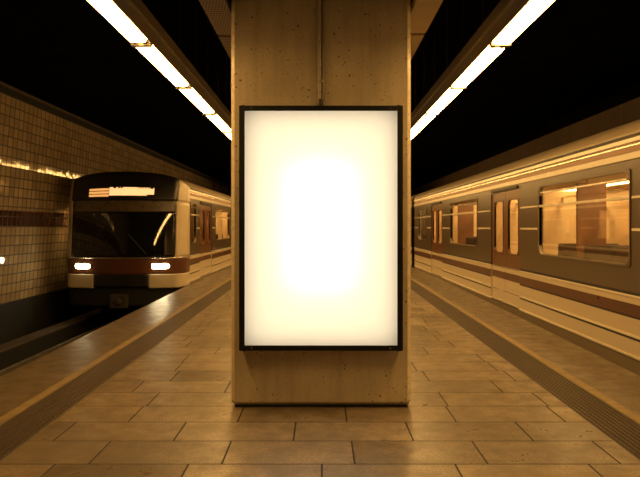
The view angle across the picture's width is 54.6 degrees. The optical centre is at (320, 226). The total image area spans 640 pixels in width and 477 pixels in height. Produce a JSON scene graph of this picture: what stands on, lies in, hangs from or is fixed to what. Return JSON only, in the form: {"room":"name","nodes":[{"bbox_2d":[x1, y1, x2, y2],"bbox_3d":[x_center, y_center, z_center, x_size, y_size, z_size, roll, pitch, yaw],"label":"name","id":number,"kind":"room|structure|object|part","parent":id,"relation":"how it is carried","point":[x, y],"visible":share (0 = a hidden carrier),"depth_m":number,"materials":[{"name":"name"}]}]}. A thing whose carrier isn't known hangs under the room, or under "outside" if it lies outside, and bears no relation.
{"room":"metro station","nodes":[
{"label":"metro station","id":0,"kind":"room"},
{"bbox_2d":[0,92,230,303],"bbox_3d":[-6.865,-0.570,21.500,0.630,4.440,49.000,0,0,0],"label":"wall","id":1,"kind":"structure","parent":0,"point":[42,152],"depth_m":14.97,"materials":[{"name":"tile"}]},
{"bbox_2d":[0,210,68,226],"bbox_3d":[-6.743,-0.177,21.500,0.048,0.355,49.000,0,0,0],"label":"trim","id":2,"kind":"structure","parent":1,"relation":"attached to","point":[8,218],"depth_m":14.46,"materials":[{"name":"brown tile"}]},
{"bbox_2d":[0,288,99,344],"bbox_3d":[-6.950,2.180,21.500,0.300,1.060,49.000,0,0,0],"label":"baseboard","id":3,"kind":"structure","parent":1,"relation":"attached to","point":[19,318],"depth_m":14.82,"materials":[{"name":"black concrete"}]},
{"bbox_2d":[0,81,230,188],"bbox_3d":[-6.700,-2.820,21.500,0.400,0.120,49.000,0,0,0],"label":"trim","id":4,"kind":"structure","parent":1,"relation":"attached to","point":[4,90],"depth_m":17.11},
{"bbox_2d":[0,267,230,461],"bbox_3d":[-2.628,1.585,15.500,1.432,0.250,37.000,0,0,0],"label":"left platform edge","id":5,"kind":"structure","parent":0,"point":[18,386],"depth_m":7.39,"materials":[{"name":"stone"}]},
{"bbox_2d":[0,280,230,460],"bbox_3d":[-2.269,1.454,15.500,0.441,0.013,37.003,0,0,0],"label":"tactile strip","id":6,"kind":"object","parent":5,"relation":"on","point":[18,430],"visible":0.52,"depth_m":5.70,"materials":[{"name":"rubber"}]},
{"bbox_2d":[0,278,230,424],"bbox_3d":[-2.496,1.459,15.500,0.186,0.006,37.002,0,0,0],"label":"safety line","id":7,"kind":"object","parent":5,"relation":"on","point":[19,409],"visible":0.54,"depth_m":6.33,"materials":[{"name":"yellow paint"}]},
{"bbox_2d":[0,290,639,476],"bbox_3d":[0.000,1.585,15.500,4.330,0.250,37.000,0,0,0],"label":"floor","id":8,"kind":"structure","parent":0,"point":[171,412],"depth_m":4.54,"materials":[{"name":"tile"}]},
{"bbox_2d":[231,0,410,406],"bbox_3d":[0.000,-0.740,5.449,1.455,4.400,0.902,0,0,0],"label":"concrete pillar","id":9,"kind":"structure","parent":8,"relation":"on","point":[274,43],"depth_m":5.00,"materials":[{"name":"concrete"}]},
{"bbox_2d":[239,105,402,350],"bbox_3d":[0.000,0.009,4.923,1.284,1.928,0.154,0,0,0],"label":"advertising lightbox","id":10,"kind":"object","parent":9,"relation":"attached to","point":[321,187],"visible":1,"depth_m":4.86,"materials":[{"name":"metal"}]},
{"bbox_2d":[317,0,324,105],"bbox_3d":[-0.001,-1.949,4.982,0.062,1.962,0.040,0,0,0],"label":"conduit pipe","id":11,"kind":"object","parent":9,"relation":"attached to","point":[320,81],"visible":0.92,"depth_m":4.97,"materials":[{"name":"metal"}]},
{"bbox_2d":[0,0,639,185],"bbox_3d":[0.000,-3.040,21.500,14.400,0.200,49.000,0,0,0],"label":"ceiling","id":12,"kind":"structure","parent":0,"point":[66,55],"depth_m":11.80,"materials":[{"name":"black paint"}]},
{"bbox_2d":[88,0,154,45],"bbox_3d":[-1.499,-2.230,4.418,0.212,1.420,1.596,0,0,0],"label":"lamp","id":13,"kind":"object","parent":12,"relation":"hanging from","point":[133,19],"visible":1,"depth_m":4.73,"materials":[{"name":"white plastic"}]},
{"bbox_3d":[-1.510,-1.567,5.202,0.165,0.094,0.028,0,0,0],"label":"plate","id":14,"kind":"part","parent":13,"relation":"part of","materials":[{"name":"brown metal"}]},
{"bbox_2d":[132,0,193,88],"bbox_3d":[-1.499,-2.230,6.018,0.212,1.420,1.596,0,0,0],"label":"lamp","id":15,"kind":"object","parent":12,"relation":"hanging from","point":[163,53],"visible":0.8,"depth_m":5.87,"materials":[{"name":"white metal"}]},
{"bbox_3d":[-1.465,-2.285,5.616,0.015,1.310,0.015,0,0,22],"label":"hanger rod","id":16,"kind":"part","parent":15,"relation":"part of","materials":[{"name":"black metal"}]},
{"bbox_3d":[-1.465,-2.285,6.416,0.015,1.310,0.015,0,0,-22],"label":"hanger rod","id":17,"kind":"part","parent":15,"relation":"part of","materials":[{"name":"black metal"}]},
{"bbox_3d":[-1.510,-1.567,6.802,0.165,0.094,0.028,0,0,0],"label":"plate","id":18,"kind":"part","parent":15,"relation":"part of","materials":[{"name":"brown metal"}]},
{"bbox_2d":[179,0,217,114],"bbox_3d":[-1.499,-2.230,7.618,0.212,1.420,1.596,0,0,0],"label":"lamp","id":19,"kind":"object","parent":12,"relation":"hanging from","point":[200,93],"visible":0.88,"depth_m":7.44,"materials":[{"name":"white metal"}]},
{"bbox_3d":[-1.465,-2.285,7.216,0.015,1.310,0.015,0,0,-22],"label":"hanger rod","id":20,"kind":"part","parent":19,"relation":"part of","materials":[{"name":"black metal"}]},
{"bbox_3d":[-1.465,-2.285,8.016,0.015,1.310,0.015,0,0,22],"label":"hanger rod","id":21,"kind":"part","parent":19,"relation":"part of","materials":[{"name":"black metal"}]},
{"bbox_2d":[199,0,230,34],"bbox_3d":[-0.855,-2.360,4.565,0.210,1.160,2.370,0,0,0],"label":"ceiling panel","id":22,"kind":"object","parent":12,"relation":"hanging from","point":[218,12],"visible":0.71,"depth_m":5.19,"materials":[{"name":"brown metal"}]},
{"bbox_2d":[206,35,230,132],"bbox_3d":[-1.499,-2.230,9.218,0.212,1.420,1.596,0,0,0],"label":"lamp","id":23,"kind":"object","parent":12,"relation":"hanging from","point":[222,119],"visible":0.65,"depth_m":8.96,"materials":[{"name":"white plastic"}]},
{"bbox_3d":[-1.465,-2.285,8.816,0.015,1.310,0.015,0,0,-22],"label":"hanger rod","id":24,"kind":"part","parent":23,"relation":"part of","materials":[{"name":"black metal"}]},
{"bbox_3d":[-1.465,-2.285,9.616,0.015,1.310,0.015,0,0,22],"label":"hanger rod","id":25,"kind":"part","parent":23,"relation":"part of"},
{"bbox_2d":[219,35,230,58],"bbox_3d":[-0.855,-2.360,6.995,0.210,1.160,2.370,0,0,0],"label":"ceiling panel","id":26,"kind":"object","parent":12,"relation":"hanging from","point":[225,40],"visible":0.03,"depth_m":5.98,"materials":[{"name":"brown metal"}]},
{"bbox_2d":[411,33,424,58],"bbox_3d":[0.855,-2.360,6.935,0.210,1.160,2.370,0,0,0],"label":"ceiling panel","id":27,"kind":"object","parent":12,"relation":"hanging from","point":[416,38],"visible":0.03,"depth_m":5.92,"materials":[{"name":"paint"}]},
{"bbox_2d":[411,35,435,132],"bbox_3d":[1.499,-2.230,9.218,0.212,1.420,1.596,0,0,0],"label":"lamp","id":28,"kind":"object","parent":12,"relation":"hanging from","point":[419,119],"visible":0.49,"depth_m":8.96,"materials":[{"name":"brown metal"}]},
{"bbox_3d":[1.465,-2.285,9.620,0.015,1.310,0.015,0,0,22],"label":"hanger rod","id":29,"kind":"part","parent":28,"relation":"part of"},
{"bbox_3d":[1.465,-2.285,8.820,0.015,1.310,0.015,0,0,22],"label":"hanger rod","id":30,"kind":"part","parent":28,"relation":"part of","materials":[{"name":"black metal"}]},
{"bbox_2d":[411,0,442,32],"bbox_3d":[0.855,-2.360,4.505,0.210,1.160,2.370,0,0,0],"label":"ceiling panel","id":31,"kind":"object","parent":12,"relation":"hanging from","point":[423,12],"visible":0.71,"depth_m":5.17,"materials":[{"name":"paint"}]},
{"bbox_2d":[424,0,461,114],"bbox_3d":[1.499,-2.230,7.618,0.212,1.420,1.596,0,0,0],"label":"lamp","id":32,"kind":"object","parent":12,"relation":"hanging from","point":[441,93],"visible":0.7,"depth_m":7.51,"materials":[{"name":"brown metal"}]},
{"bbox_3d":[1.465,-2.285,8.020,0.015,1.310,0.015,0,0,22],"label":"hanger rod","id":33,"kind":"part","parent":32,"relation":"part of","materials":[{"name":"black metal"}]},
{"bbox_3d":[1.465,-2.285,7.220,0.015,1.310,0.015,0,0,-22],"label":"hanger rod","id":34,"kind":"part","parent":32,"relation":"part of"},
{"bbox_2d":[448,0,509,88],"bbox_3d":[1.499,-2.230,6.018,0.212,1.420,1.596,0,0,0],"label":"lamp","id":35,"kind":"object","parent":12,"relation":"hanging from","point":[477,53],"visible":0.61,"depth_m":5.87,"materials":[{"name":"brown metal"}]},
{"bbox_3d":[1.465,-2.285,6.420,0.015,1.310,0.015,0,0,22],"label":"hanger rod","id":36,"kind":"part","parent":35,"relation":"part of","materials":[{"name":"black metal"}]},
{"bbox_3d":[1.465,-2.285,5.620,0.015,1.310,0.015,0,0,-22],"label":"hanger rod","id":37,"kind":"part","parent":35,"relation":"part of","materials":[{"name":"black metal"}]},
{"bbox_2d":[487,0,553,45],"bbox_3d":[1.499,-2.230,4.418,0.212,1.420,1.596,0,0,0],"label":"lamp","id":38,"kind":"object","parent":12,"relation":"hanging from","point":[508,19],"visible":1,"depth_m":4.73,"materials":[{"name":"white plastic"}]},
{"bbox_3d":[1.510,-1.567,5.202,0.165,0.094,0.028,0,0,0],"label":"plate","id":39,"kind":"part","parent":38,"relation":"part of","materials":[{"name":"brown metal"}]},
{"bbox_2d":[411,97,639,195],"bbox_3d":[6.865,-0.570,21.500,0.630,4.440,49.000,0,0,0],"label":"wall","id":40,"kind":"structure","parent":0,"point":[627,112],"depth_m":17.39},
{"bbox_2d":[411,82,639,189],"bbox_3d":[6.700,-2.780,21.500,0.400,0.200,49.000,0,0,0],"label":"trim","id":41,"kind":"structure","parent":40,"relation":"attached to","point":[634,93],"depth_m":17.18,"materials":[{"name":"metal"}]},
{"bbox_2d":[411,267,639,460],"bbox_3d":[2.628,1.585,15.500,1.432,0.250,37.000,0,0,0],"label":"right platform edge","id":42,"kind":"structure","parent":0,"point":[616,382],"depth_m":7.39,"materials":[{"name":"stone"}]},
{"bbox_2d":[411,280,639,459],"bbox_3d":[2.269,1.454,15.500,0.441,0.013,37.003,0,0,0],"label":"tactile strip","id":43,"kind":"object","parent":42,"relation":"on","point":[623,430],"visible":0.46,"depth_m":5.71,"materials":[{"name":"rubber"}]},
{"bbox_2d":[411,278,639,423],"bbox_3d":[2.496,1.459,15.500,0.186,0.006,37.002,0,0,0],"label":"safety line","id":44,"kind":"object","parent":42,"relation":"on","point":[622,409],"visible":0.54,"depth_m":6.38,"materials":[{"name":"yellow paint"}]},
{"bbox_3d":[-4.850,2.795,21.500,4.500,0.230,49.000,0,0,0],"label":"track bed","id":45,"kind":"object","parent":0,"visible":0},
{"bbox_2d":[0,307,135,369],"bbox_3d":[-6.190,2.520,21.500,0.420,0.320,49.000,0,0,0],"label":"ledge","id":46,"kind":"object","parent":45,"relation":"on","point":[12,356],"depth_m":13.76,"materials":[{"name":"black concrete"}]},
{"bbox_2d":[0,308,107,352],"bbox_3d":[-6.180,2.345,21.500,0.360,0.030,49.000,0,0,0],"label":"ledge","id":47,"kind":"object","parent":46,"relation":"on","point":[6,346],"depth_m":13.82,"materials":[{"name":"grey concrete"}]},
{"bbox_2d":[0,309,137,376],"bbox_3d":[-5.580,2.595,20.500,0.140,0.170,47.000,0,0,0],"label":"rail","id":48,"kind":"object","parent":45,"relation":"on","point":[4,371],"visible":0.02,"depth_m":12.48,"materials":[{"name":"metal"}]},
{"bbox_2d":[68,172,230,319],"bbox_3d":[-4.830,0.588,24.300,3.000,3.895,19.200,0,0,0],"label":"train","id":49,"kind":"object","parent":48,"relation":"on","point":[136,239],"visible":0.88,"depth_m":15.11,"materials":[{"name":"grey paint"}]},
{"bbox_3d":[-4.830,-0.505,15.131,2.537,0.273,0.293,0,0,0],"label":"brow panel","id":50,"kind":"part","parent":49,"relation":"part of","materials":[{"name":"brown metal"}]},
{"bbox_3d":[-3.400,0.054,17.640,0.035,1.368,0.957,0,0,0],"label":"door","id":51,"kind":"part","parent":49,"relation":"part of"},
{"bbox_3d":[-3.400,1.055,17.640,0.035,0.630,0.957,0,0,0],"label":"kick panel","id":52,"kind":"part","parent":49,"relation":"part of","materials":[{"name":"beige paint"}]},
{"bbox_3d":[-3.400,0.054,18.610,0.035,1.368,0.957,0,0,0],"label":"door","id":53,"kind":"part","parent":49,"relation":"part of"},
{"bbox_3d":[-3.400,1.055,18.610,0.035,0.630,0.957,0,0,0],"label":"kick panel","id":54,"kind":"part","parent":49,"relation":"part of","materials":[{"name":"beige paint"}]},
{"bbox_3d":[-3.390,0.005,24.850,0.060,1.470,18.100,0,0,0],"label":"panel","id":55,"kind":"part","parent":49,"relation":"part of","materials":[{"name":"grey paint"}]},
{"bbox_3d":[-3.390,1.065,24.850,0.060,0.650,18.100,0,0,0],"label":"panel","id":56,"kind":"part","parent":49,"relation":"part of","materials":[{"name":"beige paint"}]},
{"bbox_3d":[4.850,2.795,21.500,4.500,0.230,49.000,0,0,0],"label":"track bed","id":57,"kind":"object","parent":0,"visible":0},
{"bbox_2d":[411,194,417,266],"bbox_3d":[4.830,0.588,29.450,3.000,3.895,13.100,0,0,0],"label":"car","id":58,"kind":"object","parent":57,"relation":"on","point":[414,196],"visible":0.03,"depth_m":22.90,"materials":[{"name":"grey paint"}]},
{"bbox_3d":[3.390,0.005,29.450,0.060,1.470,13.100,0,0,0],"label":"panel","id":59,"kind":"part","parent":58,"relation":"part of","materials":[{"name":"grey paint"}]},
{"bbox_2d":[414,119,639,375],"bbox_3d":[4.830,0.588,10.650,3.000,3.895,24.500,0,0,0],"label":"train","id":60,"kind":"object","parent":57,"relation":"on","point":[550,239],"visible":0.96,"depth_m":9.55,"materials":[{"name":"grey paint"}]},
{"bbox_3d":[3.400,0.054,18.472,0.035,1.368,0.832,0,0,0],"label":"door","id":61,"kind":"part","parent":60,"relation":"part of","materials":[{"name":"red metal"}]},
{"bbox_3d":[3.400,1.055,18.472,0.035,0.630,0.832,0,0,0],"label":"kick panel","id":62,"kind":"part","parent":60,"relation":"part of","materials":[{"name":"beige paint"}]},
{"bbox_3d":[3.400,0.054,17.628,0.035,1.368,0.832,0,0,0],"label":"door","id":63,"kind":"part","parent":60,"relation":"part of","materials":[{"name":"red metal"}]},
{"bbox_3d":[3.400,1.055,17.628,0.035,0.630,0.832,0,0,0],"label":"kick panel","id":64,"kind":"part","parent":60,"relation":"part of","materials":[{"name":"beige paint"}]},
{"bbox_3d":[3.910,0.835,14.605,0.920,1.190,0.490,0,0,0],"label":"bench seat","id":65,"kind":"part","parent":60,"relation":"part of","materials":[{"name":"fabric"}]},
{"bbox_3d":[3.400,0.054,11.802,0.035,1.368,0.872,0,0,0],"label":"door","id":66,"kind":"part","parent":60,"relation":"part of","materials":[{"name":"red metal"}]},
{"bbox_3d":[3.400,1.055,11.802,0.035,0.630,0.872,0,0,0],"label":"kick panel","id":67,"kind":"part","parent":60,"relation":"part of","materials":[{"name":"beige paint"}]},
{"bbox_3d":[3.355,-0.685,11.360,0.050,0.050,1.580,0,0,0],"label":"drip rail","id":68,"kind":"part","parent":60,"relation":"part of","materials":[{"name":"metal"}]},
{"bbox_3d":[3.390,1.391,11.360,0.060,0.038,1.780,0,0,0],"label":"door sill","id":69,"kind":"part","parent":60,"relation":"part of","materials":[{"name":"metal"}]},
{"bbox_3d":[3.400,0.054,10.918,0.035,1.368,0.872,0,0,0],"label":"door","id":70,"kind":"part","parent":60,"relation":"part of","materials":[{"name":"brown metal"}]},
{"bbox_3d":[3.400,1.055,10.918,0.035,0.630,0.872,0,0,0],"label":"kick panel","id":71,"kind":"part","parent":60,"relation":"part of","materials":[{"name":"beige paint"}]},
{"bbox_3d":[3.390,0.005,10.350,0.060,1.470,23.900,0,0,0],"label":"panel","id":72,"kind":"part","parent":60,"relation":"part of","materials":[{"name":"grey paint"}]},
{"bbox_3d":[3.390,1.065,10.350,0.060,0.650,23.900,0,0,0],"label":"panel","id":73,"kind":"part","parent":60,"relation":"part of","materials":[{"name":"beige paint"}]},
{"bbox_3d":[3.955,-0.485,10.350,0.030,0.030,23.300,0,0,0],"label":"luggage rail","id":74,"kind":"part","parent":60,"relation":"part of","materials":[{"name":"metal"}]},
{"bbox_3d":[3.910,0.835,8.855,0.920,1.190,0.490,0,0,0],"label":"bench seat","id":75,"kind":"part","parent":60,"relation":"part of","materials":[{"name":"fabric"}]},
{"bbox_2d":[569,182,628,190],"bbox_3d":[5.580,-0.810,10.350,0.160,0.001,23.100,0,0,0],"label":"lamp","id":76,"kind":"object","parent":60,"relation":"attached to","point":[623,182],"depth_m":11.82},
{"bbox_3d":[3.910,0.835,7.955,0.920,1.190,0.490,0,0,0],"label":"bench seat","id":77,"kind":"part","parent":60,"relation":"part of","materials":[{"name":"fabric"}]},
{"bbox_3d":[5.705,-0.485,10.350,0.030,0.030,23.300,0,0,0],"label":"luggage rail","id":78,"kind":"part","parent":60,"relation":"part of","materials":[{"name":"metal"}]},
{"bbox_3d":[3.910,0.835,7.205,0.920,1.190,0.490,0,0,0],"label":"bench seat","id":79,"kind":"part","parent":60,"relation":"part of","materials":[{"name":"fabric"}]}
]}

